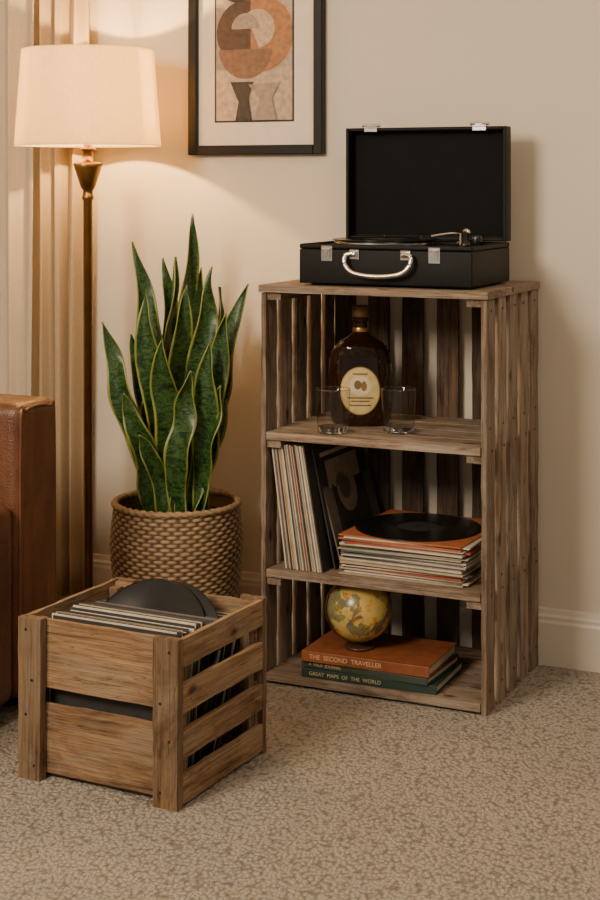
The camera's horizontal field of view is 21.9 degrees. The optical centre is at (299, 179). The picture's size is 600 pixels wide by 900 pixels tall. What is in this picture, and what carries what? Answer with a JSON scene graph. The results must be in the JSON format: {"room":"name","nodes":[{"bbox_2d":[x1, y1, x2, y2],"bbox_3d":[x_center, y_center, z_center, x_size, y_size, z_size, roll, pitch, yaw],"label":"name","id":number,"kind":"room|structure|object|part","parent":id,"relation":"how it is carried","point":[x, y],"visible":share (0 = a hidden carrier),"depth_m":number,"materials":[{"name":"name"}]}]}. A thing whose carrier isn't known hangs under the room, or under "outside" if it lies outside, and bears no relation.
{"room":"living room","nodes":[
{"label":"living room","id":0,"kind":"room"},
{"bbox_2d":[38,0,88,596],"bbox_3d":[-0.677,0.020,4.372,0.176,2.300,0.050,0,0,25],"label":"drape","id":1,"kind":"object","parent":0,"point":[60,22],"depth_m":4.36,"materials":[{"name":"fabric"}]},
{"bbox_2d":[0,599,599,899],"bbox_3d":[-0.253,1.250,1.588,5.200,0.100,5.065,0,0,25],"label":"floor","id":2,"kind":"structure","parent":0,"point":[351,796],"depth_m":2.93,"materials":[{"name":"carpet"}]},
{"bbox_2d":[0,394,55,705],"bbox_3d":[-1.144,0.840,3.369,0.878,0.720,0.900,0,0,25],"label":"leather armchair","id":3,"kind":"object","parent":2,"relation":"on","point":[27,423],"visible":0.81,"depth_m":3.46,"materials":[{"name":"leather"}]},
{"bbox_2d":[14,44,160,590],"bbox_3d":[-0.564,0.427,4.120,0.388,1.545,0.388,0,0,25],"label":"floor lamp","id":4,"kind":"object","parent":2,"relation":"on","point":[85,97],"visible":0.88,"depth_m":3.99,"materials":[{"name":"white fabric"}]},
{"bbox_3d":[-0.564,-0.217,4.120,0.388,0.255,0.388,0,0,25],"label":"lamp shade","id":5,"kind":"part","parent":4,"relation":"part of","materials":[{"name":"fabric"}]},
{"bbox_2d":[18,577,266,811],"bbox_3d":[-0.318,1.038,3.184,0.378,0.325,0.355,0,0,27],"label":"wooden crate","id":6,"kind":"object","parent":2,"relation":"on","point":[127,753],"visible":0.94,"depth_m":3.07,"materials":[{"name":"brown wood"}]},
{"bbox_2d":[49,578,239,767],"bbox_3d":[-0.307,1.013,3.197,0.323,0.344,0.298,0,0,27],"label":"records","id":7,"kind":"object","parent":6,"relation":"in","point":[156,606],"visible":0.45,"depth_m":3.15,"materials":[{"name":"black"}]},
{"bbox_2d":[101,213,248,597],"bbox_3d":[-0.319,0.644,4.019,0.348,1.113,0.348,0,0,-43],"label":"potted snake plant","id":8,"kind":"object","parent":2,"relation":"on","point":[175,527],"visible":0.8,"depth_m":3.95,"materials":[{"name":"green plant"}]},
{"bbox_2d":[109,488,243,597],"bbox_3d":[-0.319,1.013,4.019,0.349,0.374,0.349,0,0,0],"label":"wicker basket","id":9,"kind":"object","parent":8,"relation":"attached to","point":[197,541],"depth_m":3.89,"materials":[{"name":"brown wicker"}]},
{"bbox_2d":[258,279,539,716],"bbox_3d":[0.247,0.725,3.768,0.572,0.950,0.416,0,0,25],"label":"bookshelf","id":10,"kind":"object","parent":2,"relation":"on","point":[500,439],"visible":0.73,"depth_m":3.73,"materials":[{"name":"brown wood"}]},
{"bbox_2d":[272,441,380,572],"bbox_3d":[0.076,0.778,3.832,0.164,0.297,0.349,0,0,25],"label":"vinyl records","id":11,"kind":"object","parent":10,"relation":"in","point":[323,490],"visible":0.71,"depth_m":3.70,"materials":[{"name":"cardboard"}]},
{"bbox_2d":[315,386,349,434],"bbox_3d":[0.078,0.547,3.682,0.084,0.104,0.084,0,0,25],"label":"glass","id":12,"kind":"object","parent":10,"relation":"in","point":[330,429],"depth_m":3.66,"materials":[{"name":"clear glass"}]},
{"bbox_2d":[329,305,392,425],"bbox_3d":[0.149,0.453,3.808,0.157,0.293,0.107,0,0,3],"label":"whiskey bottle","id":13,"kind":"object","parent":10,"relation":"in","point":[361,362],"visible":1,"depth_m":3.77,"materials":[{"name":"brown glass"}]},
{"bbox_3d":[0.149,0.469,3.809,0.157,0.262,0.104,0,0,3],"label":"glass","id":14,"kind":"part","parent":13,"relation":"part of","materials":[{"name":"brown glass"}]},
{"bbox_2d":[301,628,462,694],"bbox_3d":[0.198,1.143,3.692,0.340,0.061,0.215,0,0,25],"label":"book stack","id":15,"kind":"object","parent":10,"relation":"in","point":[420,665],"visible":0.99,"depth_m":3.63,"materials":[{"name":"orange paper"}]},
{"bbox_2d":[325,585,391,651],"bbox_3d":[0.139,1.027,3.688,0.160,0.169,0.154,0,0,0],"label":"desk globe","id":16,"kind":"object","parent":15,"relation":"on","point":[358,616],"visible":0.75,"depth_m":3.63,"materials":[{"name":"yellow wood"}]},
{"bbox_2d":[381,386,415,433],"bbox_3d":[0.235,0.547,3.686,0.084,0.104,0.084,0,0,25],"label":"glass","id":17,"kind":"object","parent":10,"relation":"in","point":[395,428],"depth_m":3.66,"materials":[{"name":"clear glass"}]},
{"bbox_2d":[300,122,510,288],"bbox_3d":[0.250,0.054,3.720,0.432,0.390,0.330,0,0,25],"label":"record player","id":18,"kind":"object","parent":10,"relation":"on","point":[408,189],"visible":1,"depth_m":3.81},
{"bbox_3d":[0.315,0.009,3.849,0.422,0.280,0.042,0,0,25],"label":"case lid","id":19,"kind":"part","parent":18,"relation":"part of","materials":[{"name":"black leather"}]},
{"bbox_2d":[338,509,481,587],"bbox_3d":[0.300,0.879,3.723,0.334,0.095,0.333,0,0,25],"label":"vinyl records","id":20,"kind":"object","parent":10,"relation":"in","point":[400,545],"visible":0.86,"depth_m":3.61,"materials":[{"name":"black"}]},
{"bbox_2d":[31,0,599,613],"bbox_3d":[0.792,-0.100,3.829,5.200,2.600,0.120,0,0,25],"label":"wall","id":21,"kind":"structure","parent":0,"point":[530,67],"depth_m":4.02,"materials":[{"name":"paint"}]},
{"bbox_2d":[0,0,88,596],"bbox_3d":[-1.033,-0.007,4.560,1.172,2.354,0.108,0,0,26],"label":"window curtain","id":22,"kind":"object","parent":21,"relation":"attached to","point":[60,22],"visible":0.63,"depth_m":4.38,"materials":[{"name":"fabric"}]},
{"bbox_3d":[-0.811,0.020,4.417,0.136,2.300,0.030,0,0,25],"label":"sheer panel","id":23,"kind":"part","parent":22,"relation":"part of","materials":[{"name":"fabric"}]},
{"bbox_2d":[188,0,325,154],"bbox_3d":[-0.120,-0.384,4.172,0.403,0.632,0.027,0,0,25],"label":"framed artwork","id":24,"kind":"object","parent":21,"relation":"attached to","point":[257,68],"visible":1,"depth_m":4.17},
{"bbox_2d":[215,0,293,122],"bbox_3d":[-0.125,-0.379,4.175,0.239,0.446,0.005,0,0,25],"label":"print","id":25,"kind":"object","parent":24,"relation":"attached to","point":[254,39],"depth_m":4.17},
{"bbox_2d":[56,553,599,672],"bbox_3d":[0.764,1.131,3.767,5.200,0.139,0.016,0,0,25],"label":"baseboard","id":26,"kind":"structure","parent":21,"relation":"attached to","point":[569,639],"depth_m":3.83,"materials":[{"name":"paint"}]}
]}

